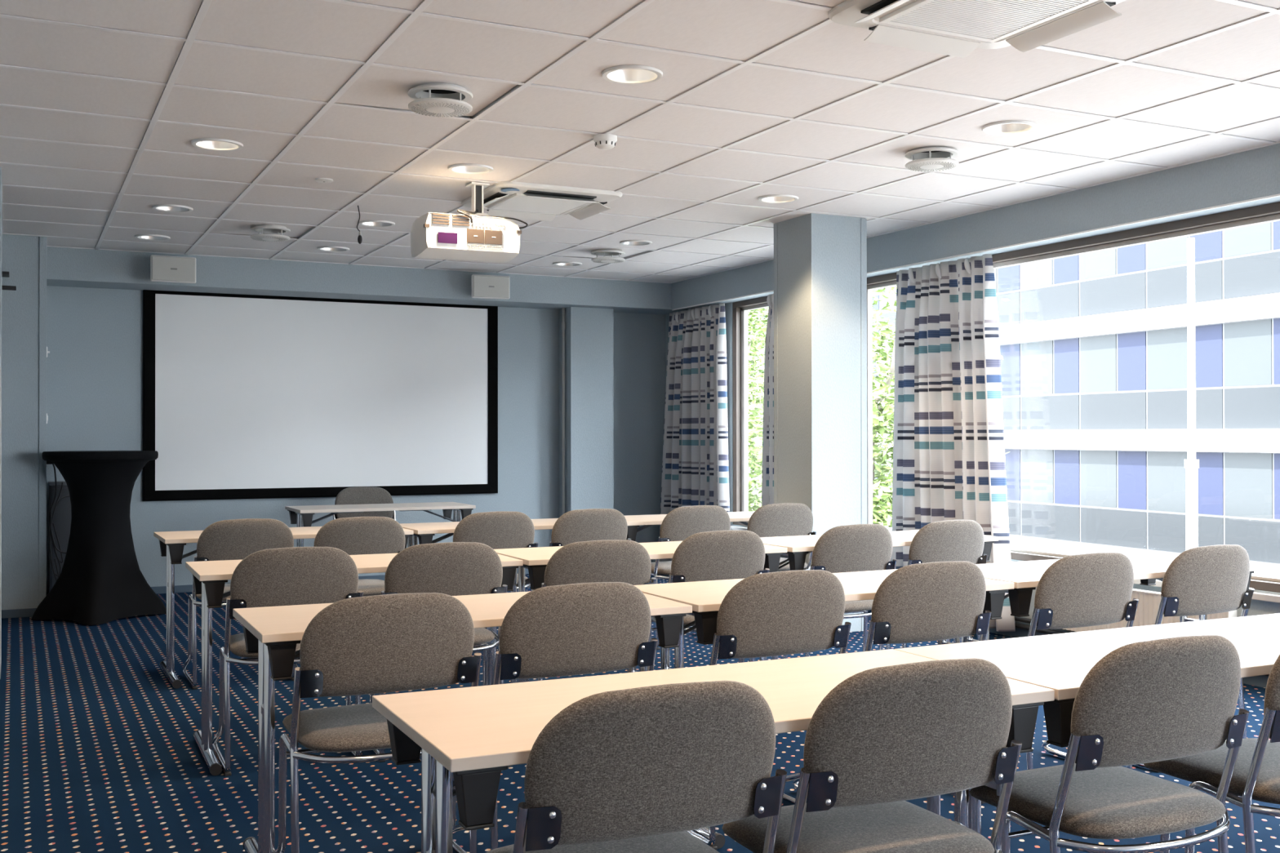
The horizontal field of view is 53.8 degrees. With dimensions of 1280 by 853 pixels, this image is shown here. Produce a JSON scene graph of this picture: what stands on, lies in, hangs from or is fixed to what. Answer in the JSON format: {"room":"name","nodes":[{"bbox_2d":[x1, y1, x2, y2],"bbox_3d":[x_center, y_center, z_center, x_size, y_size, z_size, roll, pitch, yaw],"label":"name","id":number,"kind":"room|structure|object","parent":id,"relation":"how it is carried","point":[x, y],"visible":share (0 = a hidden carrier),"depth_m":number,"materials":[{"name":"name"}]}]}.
{"room":"lecture hall","nodes":[
{"label":"lecture hall","id":0,"kind":"room"},
{"bbox_2d":[0,166,2,679],"bbox_3d":[-3.567,-0.030,6.278,0.693,2.544,0.519,0,0,-26],"label":"wall","id":1,"kind":"structure","parent":0,"point":[1,180],"depth_m":6.21,"materials":[{"name":"paint"}]},
{"bbox_2d":[1,234,39,609],"bbox_3d":[-4.565,-0.015,8.566,0.941,2.544,0.895,0,0,-26],"label":"wall","id":2,"kind":"structure","parent":0,"point":[20,253],"depth_m":8.31,"materials":[{"name":"paint"}]},
{"bbox_2d":[2,271,16,290],"bbox_3d":[-4.148,-0.938,8.149,0.212,0.125,0.235,0,0,-26],"label":"wall bracket","id":3,"kind":"object","parent":2,"relation":"attached to","point":[5,273],"visible":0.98,"depth_m":8.09,"materials":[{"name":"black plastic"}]},
{"bbox_2d":[39,236,46,604],"bbox_3d":[-3.960,-0.027,8.364,0.044,2.464,0.019,0,0,-26],"label":"trim","id":4,"kind":"structure","parent":2,"relation":"attached to","point":[42,240],"depth_m":8.36,"materials":[{"name":"paint"}]},
{"bbox_2d":[46,461,53,464],"bbox_3d":[-3.982,0.242,8.511,0.049,0.024,0.030,0,0,-26],"label":"plug","id":5,"kind":"object","parent":2,"relation":"attached to","point":[47,462],"visible":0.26,"depth_m":8.50,"materials":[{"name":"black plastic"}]},
{"bbox_2d":[48,464,63,563],"bbox_3d":[-3.981,0.591,8.581,0.063,0.690,0.127,0,0,0],"label":"hanging cable","id":6,"kind":"object","parent":5,"relation":"hanging from","point":[52,464],"visible":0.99,"depth_m":8.56,"materials":[{"name":"black plastic"}]},
{"bbox_2d":[48,482,62,576],"bbox_3d":[-3.973,0.703,8.614,0.050,0.639,0.140,0,0,14],"label":"hanging cable","id":7,"kind":"object","parent":2,"relation":"hanging from","point":[56,502],"visible":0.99,"depth_m":8.58,"materials":[{"name":"black plastic"}]},
{"bbox_2d":[48,495,70,581],"bbox_3d":[-3.952,0.773,8.622,0.043,0.601,0.184,0,0,25],"label":"hanging cable","id":8,"kind":"object","parent":2,"relation":"hanging from","point":[60,499],"visible":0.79,"depth_m":8.56,"materials":[{"name":"black plastic"}]},
{"bbox_2d":[46,285,666,591],"bbox_3d":[-2.439,-0.110,10.198,6.200,2.750,0.664,0,0,-26],"label":"wall","id":9,"kind":"structure","parent":0,"point":[615,388],"depth_m":10.78,"materials":[{"name":"paint"}]},
{"bbox_2d":[150,254,195,283],"bbox_3d":[-3.364,-1.121,9.070,0.306,0.184,0.214,0,0,-26],"label":"wall speaker","id":10,"kind":"object","parent":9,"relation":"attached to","point":[165,268],"visible":1,"depth_m":8.97,"materials":[{"name":"white plastic"}]},
{"bbox_2d":[142,289,497,501],"bbox_3d":[-2.469,-0.250,10.086,2.811,1.626,0.040,0,0,-26],"label":"projection screen","id":11,"kind":"object","parent":9,"relation":"attached to","point":[245,396],"visible":0.84,"depth_m":10.03,"materials":[{"name":"white fabric"}]},
{"bbox_2d":[1,560,655,618],"bbox_3d":[-2.278,1.234,9.686,6.037,0.055,0.908,0,0,-26],"label":"baseboard","id":12,"kind":"structure","parent":9,"relation":"attached to","point":[178,588],"depth_m":9.51,"materials":[{"name":"blue"}]},
{"bbox_2d":[2,222,683,314],"bbox_3d":[-2.135,-1.254,10.152,5.400,0.463,0.630,0,0,-26],"label":"ceiling beam","id":13,"kind":"structure","parent":9,"relation":"attached to","point":[65,267],"depth_m":9.75,"materials":[{"name":"paint"}]},
{"bbox_2d":[471,274,509,299],"bbox_3d":[-1.218,-1.113,10.136,0.306,0.184,0.214,0,0,-20],"label":"wall speaker","id":14,"kind":"object","parent":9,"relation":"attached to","point":[483,286],"visible":1,"depth_m":10.04,"materials":[{"name":"grey"}]},
{"bbox_2d":[560,307,565,514],"bbox_3d":[-0.657,0.123,10.838,0.040,2.287,0.040,0,0,-26],"label":"pipe","id":15,"kind":"object","parent":9,"relation":"attached to","point":[562,323],"visible":0.83,"depth_m":10.83,"materials":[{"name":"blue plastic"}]},
{"bbox_2d":[0,0,1279,283],"bbox_3d":[1.242,-1.318,2.416,5.892,0.035,16.232,0,0,-26],"label":"ceiling","id":16,"kind":"structure","parent":0,"point":[104,103],"depth_m":5.25,"materials":[{"name":"tile"}]},
{"bbox_2d":[134,234,170,240],"bbox_3d":[-3.245,-1.300,8.396,0.225,0.094,0.225,0,0,-26],"label":"recessed light","id":17,"kind":"object","parent":16,"relation":"in","point":[144,237],"visible":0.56,"depth_m":8.45,"materials":[{"name":"white"}]},
{"bbox_2d":[151,204,192,213],"bbox_3d":[-2.714,-1.307,7.326,0.225,0.094,0.225,0,0,-26],"label":"recessed light","id":18,"kind":"object","parent":16,"relation":"in","point":[162,207],"visible":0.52,"depth_m":7.38,"materials":[{"name":"white plastic"}]},
{"bbox_2d":[191,137,243,151],"bbox_3d":[-1.914,-1.318,5.714,0.225,0.094,0.225,0,0,-26],"label":"recessed light","id":19,"kind":"object","parent":16,"relation":"in","point":[209,144],"visible":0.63,"depth_m":5.77,"materials":[{"name":"white"}]},
{"bbox_2d":[249,224,290,241],"bbox_3d":[-2.359,-1.258,8.048,0.248,0.128,0.248,0,0,-26],"label":"ceiling vent","id":20,"kind":"object","parent":16,"relation":"in","point":[267,231],"visible":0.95,"depth_m":8.01,"materials":[{"name":"white plastic"}]},
{"bbox_2d":[316,245,349,252],"bbox_3d":[-2.171,-1.298,8.929,0.225,0.094,0.225,0,0,-26],"label":"recessed light","id":21,"kind":"object","parent":16,"relation":"in","point":[326,248],"visible":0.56,"depth_m":8.98,"materials":[{"name":"white"}]},
{"bbox_2d":[358,219,395,226],"bbox_3d":[-1.640,-1.305,7.860,0.225,0.094,0.225,0,0,-26],"label":"recessed light","id":22,"kind":"object","parent":16,"relation":"in","point":[371,223],"visible":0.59,"depth_m":7.91,"materials":[{"name":"white"}]},
{"bbox_2d":[407,82,472,117],"bbox_3d":[-0.767,-1.280,4.847,0.248,0.128,0.248,0,0,-26],"label":"ceiling vent","id":23,"kind":"object","parent":16,"relation":"in","point":[436,99],"visible":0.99,"depth_m":4.81,"materials":[{"name":"white plastic"}]},
{"bbox_2d":[447,163,493,174],"bbox_3d":[-0.839,-1.316,6.247,0.225,0.094,0.225,0,0,-26],"label":"recessed light","id":24,"kind":"object","parent":16,"relation":"in","point":[462,168],"visible":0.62,"depth_m":6.31,"materials":[{"name":"white"}]},
{"bbox_2d":[465,181,489,215],"bbox_3d":[-0.862,-1.171,6.614,0.177,0.203,0.137,0,0,-26],"label":"mount","id":25,"kind":"object","parent":16,"relation":"attached to","point":[477,187],"visible":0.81,"depth_m":6.60,"materials":[{"name":"white metal"}]},
{"bbox_2d":[410,212,521,262],"bbox_3d":[-0.922,-0.971,6.567,0.512,0.200,0.394,0,0,-25],"label":"projector","id":26,"kind":"object","parent":25,"relation":"hanging from","point":[433,235],"visible":1,"depth_m":6.41,"materials":[{"name":"white plastic"}]},
{"bbox_2d":[432,213,449,224],"bbox_3d":[-0.996,-1.040,6.322,0.088,0.052,0.008,0,0,-25],"label":"grille","id":27,"kind":"object","parent":26,"relation":"attached to","point":[437,218],"depth_m":6.32,"materials":[{"name":"brown"}]},
{"bbox_2d":[452,214,469,226],"bbox_3d":[-0.903,-1.040,6.366,0.088,0.052,0.008,0,0,-25],"label":"grille","id":28,"kind":"object","parent":26,"relation":"attached to","point":[457,220],"depth_m":6.36,"materials":[{"name":"brown"}]},
{"bbox_2d":[457,208,478,222],"bbox_3d":[-0.857,-1.082,6.462,0.068,0.106,0.267,0,0,15],"label":"cable","id":29,"kind":"object","parent":25,"relation":"hanging from","point":[461,211],"visible":1,"depth_m":6.37,"materials":[{"name":"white plastic"}]},
{"bbox_2d":[461,181,622,222],"bbox_3d":[-0.555,-1.240,7.024,0.720,0.068,0.720,0,0,-26],"label":"air conditioner","id":30,"kind":"object","parent":16,"relation":"attached to","point":[517,200],"visible":1,"depth_m":6.89,"materials":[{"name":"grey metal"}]},
{"bbox_2d":[483,191,506,204],"bbox_3d":[-0.817,-1.248,6.894,0.052,0.022,0.400,0,0,-26],"label":"outlet","id":31,"kind":"object","parent":30,"relation":"attached to","point":[490,196],"depth_m":6.80,"materials":[{"name":"black"}]},
{"bbox_2d":[487,193,592,215],"bbox_3d":[-0.555,-1.236,7.024,0.456,0.013,0.456,0,0,-26],"label":"grille","id":32,"kind":"object","parent":30,"relation":"attached to","point":[513,202],"depth_m":7.02,"materials":[{"name":"white plastic"}]},
{"bbox_2d":[524,190,596,199],"bbox_3d":[-0.425,-1.250,6.763,0.400,0.022,0.052,0,0,-26],"label":"outlet","id":33,"kind":"object","parent":30,"relation":"attached to","point":[542,193],"depth_m":6.74,"materials":[{"name":"black"}]},
{"bbox_2d":[552,261,582,266],"bbox_3d":[-0.558,-1.295,9.729,0.225,0.094,0.225,0,0,-26],"label":"recessed light","id":34,"kind":"object","parent":16,"relation":"in","point":[562,263],"visible":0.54,"depth_m":9.79,"materials":[{"name":"white"}]},
{"bbox_2d":[593,133,617,149],"bbox_3d":[-0.153,-1.253,5.565,0.106,0.053,0.106,0,0,-26],"label":"smoke detector","id":35,"kind":"object","parent":16,"relation":"attached to","point":[602,141],"visible":1,"depth_m":5.53,"materials":[{"name":"white plastic"}]},
{"bbox_2d":[591,248,625,263],"bbox_3d":[-0.230,-1.254,9.094,0.248,0.128,0.248,0,0,-26],"label":"ceiling vent","id":36,"kind":"object","parent":16,"relation":"in","point":[607,254],"visible":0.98,"depth_m":9.04,"materials":[{"name":"white plastic"}]},
{"bbox_2d":[601,64,662,84],"bbox_3d":[-0.028,-1.327,4.614,0.225,0.094,0.225,0,0,-26],"label":"recessed light","id":37,"kind":"object","parent":16,"relation":"in","point":[631,74],"visible":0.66,"depth_m":4.68,"materials":[{"name":"white plastic"}]},
{"bbox_2d":[619,240,652,245],"bbox_3d":[-0.027,-1.302,8.660,0.225,0.094,0.225,0,0,-26],"label":"recessed light","id":38,"kind":"object","parent":16,"relation":"in","point":[627,242],"visible":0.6,"depth_m":8.72,"materials":[{"name":"white"}]},
{"bbox_2d":[758,194,798,203],"bbox_3d":[0.773,-1.313,7.048,0.225,0.094,0.225,0,0,-26],"label":"recessed light","id":39,"kind":"object","parent":16,"relation":"in","point":[774,198],"visible":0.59,"depth_m":7.11,"materials":[{"name":"white"}]},
{"bbox_2d":[904,146,959,171],"bbox_3d":[1.362,-1.276,5.888,0.248,0.128,0.248,0,0,-26],"label":"ceiling vent","id":40,"kind":"object","parent":16,"relation":"in","point":[935,158],"visible":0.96,"depth_m":5.86,"materials":[{"name":"white plastic"}]},
{"bbox_2d":[827,0,1125,57],"bbox_3d":[1.046,-1.262,3.800,0.720,0.068,0.720,0,0,-26],"label":"air conditioner","id":41,"kind":"object","parent":16,"relation":"attached to","point":[954,28],"visible":1,"depth_m":3.89,"materials":[{"name":"white plastic"}]},
{"bbox_2d":[861,0,897,14],"bbox_3d":[0.784,-1.270,3.670,0.052,0.022,0.400,0,0,-26],"label":"outlet","id":42,"kind":"object","parent":41,"relation":"attached to","point":[870,6],"depth_m":3.78,"materials":[{"name":"black"}]},
{"bbox_2d":[879,0,1097,42],"bbox_3d":[1.046,-1.258,3.800,0.456,0.013,0.456,0,0,-26],"label":"grille","id":43,"kind":"object","parent":41,"relation":"attached to","point":[987,20],"depth_m":3.84,"materials":[{"name":"white plastic"}]},
{"bbox_2d":[982,120,1036,134],"bbox_3d":[1.584,-1.324,5.414,0.225,0.094,0.225,0,0,-26],"label":"recessed light","id":44,"kind":"object","parent":16,"relation":"in","point":[1012,126],"visible":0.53,"depth_m":5.47,"materials":[{"name":"white"}]},
{"bbox_2d":[0,573,1279,852],"bbox_3d":[1.149,1.315,2.683,6.450,0.200,17.400,0,0,-26],"label":"floor","id":45,"kind":"structure","parent":0,"point":[100,753],"depth_m":4.58,"materials":[{"name":"blue carpet"}]},
{"bbox_2d":[48,480,71,591],"bbox_3d":[-4.090,0.819,9.136,0.350,0.842,0.237,0,0,-26],"label":"base cabinet","id":46,"kind":"object","parent":45,"relation":"on","point":[62,517],"visible":0.32,"depth_m":8.99,"materials":[{"name":"grey"}]},
{"bbox_2d":[31,450,166,625],"bbox_3d":[-3.549,0.706,8.304,0.704,1.085,0.704,0,0,19],"label":"cocktail table","id":47,"kind":"object","parent":45,"relation":"on","point":[100,580],"visible":1,"depth_m":8.13,"materials":[{"name":"black fabric"}]},
{"bbox_2d":[182,518,296,689],"bbox_3d":[-1.965,0.839,6.198,0.482,0.801,0.491,0,0,-26],"label":"chair","id":48,"kind":"object","parent":45,"relation":"on","point":[233,539],"visible":0.43,"depth_m":5.97,"materials":[{"name":"grey fabric"}]},
{"bbox_2d":[153,526,413,688],"bbox_3d":[-1.821,0.888,6.458,1.205,0.704,0.572,0,0,-27],"label":"folding table","id":49,"kind":"object","parent":45,"relation":"on","point":[172,544],"visible":0.44,"depth_m":6.16,"materials":[{"name":"wood"}]},
{"bbox_2d":[212,546,363,776],"bbox_3d":[-1.310,0.829,4.685,0.482,0.801,0.491,0,0,-25],"label":"chair","id":50,"kind":"object","parent":45,"relation":"on","point":[293,575],"visible":0.52,"depth_m":4.47,"materials":[{"name":"grey fabric"}]},
{"bbox_2d":[296,516,404,667],"bbox_3d":[-1.448,0.840,6.330,0.482,0.801,0.491,0,0,-26],"label":"chair","id":51,"kind":"object","parent":45,"relation":"on","point":[356,535],"visible":0.29,"depth_m":6.13,"materials":[{"name":"grey fabric"}]},
{"bbox_2d":[185,553,523,775],"bbox_3d":[-1.113,0.878,4.927,1.205,0.704,0.572,0,0,-25],"label":"folding table","id":52,"kind":"object","parent":45,"relation":"on","point":[210,577],"visible":0.52,"depth_m":4.69,"materials":[{"name":"wood"}]},
{"bbox_2d":[333,486,395,520],"bbox_3d":[-2.010,0.859,9.409,0.482,0.801,0.491,0,0,-26],"label":"chair","id":53,"kind":"object","parent":45,"relation":"on","point":[362,495],"visible":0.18,"depth_m":9.58,"materials":[{"name":"grey fabric"}]},
{"bbox_2d":[274,592,481,852],"bbox_3d":[-0.715,0.821,3.362,0.482,0.801,0.491,0,0,-26],"label":"chair","id":54,"kind":"object","parent":45,"relation":"on","point":[385,643],"visible":0.67,"depth_m":3.15,"materials":[{"name":"grey fabric"}]},
{"bbox_2d":[284,502,475,546],"bbox_3d":[-1.799,0.902,8.754,1.205,0.704,0.572,0,0,-26],"label":"folding table","id":55,"kind":"object","parent":45,"relation":"on","point":[302,516],"visible":0.62,"depth_m":8.66,"materials":[{"name":"wood"}]},
{"bbox_2d":[369,542,507,762],"bbox_3d":[-0.800,0.830,4.869,0.482,0.801,0.491,0,0,-23],"label":"chair","id":56,"kind":"object","parent":45,"relation":"on","point":[449,568],"visible":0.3,"depth_m":4.67,"materials":[{"name":"grey fabric"}]},
{"bbox_2d":[232,591,692,852],"bbox_3d":[-0.503,0.870,3.612,1.205,0.704,0.572,0,0,-26],"label":"folding table","id":57,"kind":"object","parent":45,"relation":"on","point":[273,633],"visible":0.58,"depth_m":3.40,"materials":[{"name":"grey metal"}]},
{"bbox_2d":[400,518,558,547],"bbox_3d":[-0.731,0.891,7.017,1.205,0.704,0.572,0,0,-27],"label":"folding table","id":58,"kind":"object","parent":45,"relation":"on","point":[425,531],"visible":0.2,"depth_m":6.79,"materials":[{"name":"laminate"}]},
{"bbox_2d":[453,511,537,591],"bbox_3d":[-0.839,0.841,6.738,0.482,0.801,0.491,0,0,-26],"label":"chair","id":59,"kind":"object","parent":45,"relation":"on","point":[498,530],"visible":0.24,"depth_m":6.53,"materials":[{"name":"grey fabric"}]},
{"bbox_2d":[453,582,657,852],"bbox_3d":[-0.252,0.822,3.590,0.482,0.801,0.491,0,0,-27],"label":"chair","id":60,"kind":"object","parent":45,"relation":"on","point":[571,629],"visible":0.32,"depth_m":3.38,"materials":[{"name":"grey fabric"}]},
{"bbox_2d":[549,508,631,546],"bbox_3d":[-0.350,0.842,6.976,0.482,0.801,0.491,0,0,-26],"label":"chair","id":61,"kind":"object","parent":45,"relation":"on","point":[588,524],"visible":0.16,"depth_m":6.75,"materials":[{"name":"grey fabric"}]},
{"bbox_2d":[524,539,656,682],"bbox_3d":[-0.233,0.837,5.106,0.482,0.789,0.491,0,0,-23],"label":"chair","id":62,"kind":"object","parent":45,"relation":"on","point":[628,562],"visible":0.23,"depth_m":4.88,"materials":[{"name":"grey fabric"}]},
{"bbox_2d":[486,680,786,852],"bbox_3d":[-0.049,0.813,2.220,0.482,0.801,0.491,0,0,-24],"label":"chair","id":63,"kind":"object","parent":45,"relation":"on","point":[633,770],"visible":1,"depth_m":2.01,"materials":[{"name":"grey fabric"}]},
{"bbox_2d":[493,541,786,683],"bbox_3d":[-0.012,0.880,5.453,1.205,0.704,0.572,0,0,-26],"label":"folding table","id":64,"kind":"object","parent":45,"relation":"on","point":[535,560],"visible":0.23,"depth_m":5.25,"materials":[{"name":"wood"}]},
{"bbox_2d":[649,505,730,649],"bbox_3d":[0.234,0.844,7.273,0.482,0.801,0.491,0,0,-26],"label":"chair","id":65,"kind":"object","parent":45,"relation":"on","point":[682,522],"visible":0.34,"depth_m":7.04,"materials":[{"name":"grey fabric"}]},
{"bbox_2d":[624,511,779,571],"bbox_3d":[0.339,0.893,7.601,1.205,0.704,0.572,0,0,-27],"label":"folding table","id":66,"kind":"object","parent":45,"relation":"on","point":[633,522],"visible":0.14,"depth_m":7.42,"materials":[{"name":"laminate"}]},
{"bbox_2d":[650,530,769,662],"bbox_3d":[0.250,0.832,5.432,0.482,0.801,0.491,0,0,-26],"label":"chair","id":67,"kind":"object","parent":45,"relation":"on","point":[717,555],"visible":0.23,"depth_m":5.21,"materials":[{"name":"grey fabric"}]},
{"bbox_2d":[372,648,1054,852],"bbox_3d":[0.147,0.862,2.412,1.205,0.704,0.572,0,0,-25],"label":"folding table","id":68,"kind":"object","parent":45,"relation":"on","point":[473,735],"visible":0.62,"depth_m":2.31,"materials":[{"name":"beige laminate"}]},
{"bbox_2d":[684,569,851,850],"bbox_3d":[0.338,0.823,3.891,0.482,0.801,0.491,0,0,-27],"label":"chair","id":69,"kind":"object","parent":45,"relation":"on","point":[787,612],"visible":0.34,"depth_m":3.68,"materials":[{"name":"grey fabric"}]},
{"bbox_2d":[746,502,816,570],"bbox_3d":[0.738,0.844,7.495,0.482,0.801,0.491,0,0,-26],"label":"chair","id":70,"kind":"object","parent":45,"relation":"on","point":[784,519],"visible":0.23,"depth_m":7.29,"materials":[{"name":"grey fabric"}]},
{"bbox_2d":[633,568,1013,848],"bbox_3d":[0.592,0.872,4.151,1.205,0.704,0.572,0,0,-27],"label":"folding table","id":71,"kind":"object","parent":45,"relation":"on","point":[705,597],"visible":0.28,"depth_m":3.95,"materials":[{"name":"wood"}]},
{"bbox_2d":[782,524,896,658],"bbox_3d":[0.863,0.834,5.788,0.482,0.801,0.491,0,0,-29],"label":"chair","id":72,"kind":"object","parent":45,"relation":"on","point":[853,548],"visible":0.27,"depth_m":5.58,"materials":[{"name":"grey fabric"}]},
{"bbox_2d":[721,657,1022,852],"bbox_3d":[0.411,0.814,2.422,0.482,0.801,0.491,0,0,-25],"label":"chair","id":73,"kind":"object","parent":45,"relation":"on","point":[882,739],"visible":0.98,"depth_m":2.23,"materials":[{"name":"grey fabric"}]},
{"bbox_2d":[760,529,998,660],"bbox_3d":[1.075,0.883,6.013,1.205,0.704,0.572,0,0,-28],"label":"folding table","id":74,"kind":"object","parent":45,"relation":"on","point":[797,547],"visible":0.21,"depth_m":5.80,"materials":[{"name":"wood"}]},
{"bbox_2d":[792,560,991,804],"bbox_3d":[0.834,0.824,4.142,0.482,0.801,0.491,0,0,-27],"label":"chair","id":75,"kind":"object","parent":45,"relation":"on","point":[928,602],"visible":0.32,"depth_m":3.93,"materials":[{"name":"grey fabric"}]},
{"bbox_2d":[879,520,987,650],"bbox_3d":[1.349,0.835,6.047,0.482,0.801,0.491,0,0,-28],"label":"chair","id":76,"kind":"object","parent":45,"relation":"on","point":[949,540],"visible":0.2,"depth_m":5.83,"materials":[{"name":"grey fabric"}]},
{"bbox_2d":[1026,552,1138,769],"bbox_3d":[1.425,0.825,4.434,0.482,0.801,0.491,0,0,-27],"label":"chair","id":77,"kind":"object","parent":45,"relation":"on","point":[1093,588],"visible":0.36,"depth_m":4.21,"materials":[{"name":"grey fabric"}]},
{"bbox_2d":[894,615,1279,852],"bbox_3d":[1.240,0.864,2.933,1.205,0.704,0.572,0,0,-26],"label":"folding table","id":78,"kind":"object","parent":45,"relation":"on","point":[1060,663],"visible":0.58,"depth_m":2.85,"materials":[{"name":"laminate"}]},
{"bbox_2d":[968,635,1248,852],"bbox_3d":[0.959,0.815,2.683,0.482,0.801,0.491,0,0,-25],"label":"chair","id":79,"kind":"object","parent":45,"relation":"on","point":[1171,698],"visible":0.95,"depth_m":2.48,"materials":[{"name":"grey fabric"}]},
{"bbox_2d":[963,553,1259,741],"bbox_3d":[1.680,0.874,4.703,1.205,0.704,0.572,0,0,-27],"label":"folding table","id":80,"kind":"object","parent":45,"relation":"on","point":[1025,576],"visible":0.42,"depth_m":4.52,"materials":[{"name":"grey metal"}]},
{"bbox_2d":[1136,544,1254,773],"bbox_3d":[1.966,0.826,4.725,0.482,0.801,0.491,0,0,-27],"label":"chair","id":81,"kind":"object","parent":45,"relation":"on","point":[1211,579],"visible":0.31,"depth_m":4.51,"materials":[{"name":"grey fabric"}]},
{"bbox_2d":[1143,654,1279,852],"bbox_3d":[1.438,0.816,2.906,0.482,0.801,0.491,0,0,-26],"label":"chair","id":82,"kind":"object","parent":45,"relation":"on","point":[1255,776],"visible":0.85,"depth_m":2.73,"materials":[{"name":"grey fabric"}]},
{"bbox_2d":[773,213,866,631],"bbox_3d":[1.111,-0.129,7.794,0.406,2.750,0.416,0,0,-26],"label":"pillar","id":83,"kind":"structure","parent":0,"point":[820,260],"depth_m":7.63,"materials":[{"name":"white paint"}]},
{"bbox_2d":[665,201,1279,632],"bbox_3d":[3.914,-0.154,4.205,0.150,2.750,17.050,0,0,-26],"label":"wall","id":84,"kind":"structure","parent":0,"point":[1257,607],"depth_m":10.39,"materials":[{"name":"paint"}]},
{"bbox_2d":[730,296,768,530],"bbox_3d":[1.141,-0.091,9.683,0.130,1.873,1.630,0,0,-26],"label":"window","id":85,"kind":"structure","parent":84,"relation":"in","point":[740,308],"depth_m":10.34,"materials":[{"name":"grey metal"}]},
{"bbox_2d":[671,141,1279,310],"bbox_3d":[3.954,-1.299,3.769,0.170,0.465,16.220,0,0,-26],"label":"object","id":86,"kind":"structure","parent":84,"relation":"attached to","point":[1255,173],"depth_m":6.92,"materials":[{"name":"paint"}]},
{"bbox_2d":[671,193,1279,310],"bbox_3d":[3.840,-1.062,3.811,0.010,0.010,16.000,0,0,-26],"label":"rail","id":87,"kind":"object","parent":84,"relation":"attached to","point":[1278,194],"visible":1,"depth_m":6.90,"materials":[{"name":"white plastic"}]},
{"bbox_2d":[658,302,730,561],"bbox_3d":[0.454,0.106,10.748,0.142,2.218,1.261,0,0,-26],"label":"curtain","id":88,"kind":"object","parent":87,"relation":"hanging from","point":[695,469],"visible":0.68,"depth_m":10.65,"materials":[{"name":"fabric"}]},
{"bbox_2d":[761,293,773,506],"bbox_3d":[1.026,0.098,9.598,0.151,2.218,0.279,0,0,-26],"label":"curtain","id":89,"kind":"object","parent":87,"relation":"hanging from","point":[767,468],"visible":0.27,"depth_m":9.62,"materials":[{"name":"fabric"}]},
{"bbox_2d":[891,253,1015,631],"bbox_3d":[1.904,0.086,7.814,0.154,2.219,1.090,0,0,-26],"label":"curtain","id":90,"kind":"object","parent":87,"relation":"hanging from","point":[949,463],"visible":0.79,"depth_m":7.77,"materials":[{"name":"fabric"}]},
{"bbox_2d":[1014,616,1075,631],"bbox_3d":[2.521,1.123,6.771,0.034,0.032,4.700,0,0,-26],"label":"pipe","id":91,"kind":"object","parent":84,"relation":"attached to","point":[1016,619],"visible":0.02,"depth_m":7.33,"materials":[{"name":"grey"}]},
{"bbox_2d":[866,201,1279,603],"bbox_3d":[2.570,-0.110,6.803,0.130,1.873,4.720,0,0,-26],"label":"window","id":92,"kind":"structure","parent":84,"relation":"in","point":[1267,213],"depth_m":6.93,"materials":[{"name":"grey metal"}]},
{"bbox_2d":[885,526,1279,577],"bbox_3d":[4.338,0.842,4.381,0.770,0.160,18.000,0,0,-26],"label":"ledge","id":93,"kind":"object","parent":84,"relation":"attached to","point":[1264,571],"depth_m":8.04,"materials":[{"name":"white metal"}]},
{"bbox_2d":[989,627,1268,688],"bbox_3d":[3.898,1.193,4.048,0.013,0.055,16.800,0,0,-26],"label":"baseboard","id":94,"kind":"structure","parent":84,"relation":"attached to","point":[1260,681],"depth_m":7.22,"materials":[{"name":"blue"}]},
{"bbox_2d":[1014,622,1269,676],"bbox_3d":[2.521,1.163,6.771,0.034,0.032,4.700,0,0,-26],"label":"pipe","id":95,"kind":"object","parent":84,"relation":"attached to","point":[1016,625],"visible":0.02,"depth_m":7.21,"materials":[{"name":"grey"}]},
{"bbox_2d":[1062,588,1236,631],"bbox_3d":[2.569,0.980,6.572,0.122,0.274,1.252,0,0,-26],"label":"radiator","id":96,"kind":"object","parent":84,"relation":"attached to","point":[1148,603],"visible":0.15,"depth_m":6.43,"materials":[{"name":"white metal"}]},
{"bbox_2d":[1132,588,1160,595],"bbox_3d":[2.541,0.848,6.559,0.052,0.008,1.240,0,0,-26],"label":"grille","id":97,"kind":"object","parent":96,"relation":"attached to","point":[1135,592],"depth_m":6.45,"materials":[{"name":"metal"}]},
{"label":"outside","id":98,"kind":"structure","parent":0,"visible":0},
{"bbox_3d":[42.915,4.362,54.770,114.400,0.250,180.000,0,0,-26],"label":"ground","id":99,"kind":"structure","parent":98,"visible":0},
{"bbox_2d":[747,306,877,511],"bbox_3d":[1.450,-0.123,22.262,5.335,8.457,5.572,0,0,42],"label":"tree","id":100,"kind":"object","parent":99,"relation":"on","point":[751,353],"visible":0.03,"depth_m":21.42,"materials":[{"name":"green plant"}]},
{"bbox_2d":[747,289,896,506],"bbox_3d":[4.316,-0.596,33.015,7.592,10.455,7.072,0,0,-16],"label":"tree","id":101,"kind":"object","parent":99,"relation":"on","point":[895,310],"visible":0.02,"depth_m":32.28,"materials":[{"name":"green plant"}]},
{"bbox_2d":[747,285,1020,527],"bbox_3d":[2.800,0.360,16.121,3.940,7.389,3.688,0,0,-26],"label":"tree","id":102,"kind":"object","parent":99,"relation":"on","point":[881,389],"visible":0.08,"depth_m":15.49,"materials":[{"name":"green plant"}]},
{"bbox_2d":[747,220,1279,568],"bbox_3d":[21.151,-1.386,39.749,14.250,11.110,120.000,0,0,-23],"label":"office building","id":103,"kind":"structure","parent":99,"relation":"on","point":[1094,379],"depth_m":37.09,"materials":[{"name":"grey glass"}]},
{"bbox_2d":[1184,237,1199,550],"bbox_3d":[6.119,0.969,13.984,0.150,6.120,0.150,0,0,-26],"label":"flagpole","id":104,"kind":"object","parent":99,"relation":"on","point":[1191,464],"visible":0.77,"depth_m":13.96,"materials":[{"name":"metal"}]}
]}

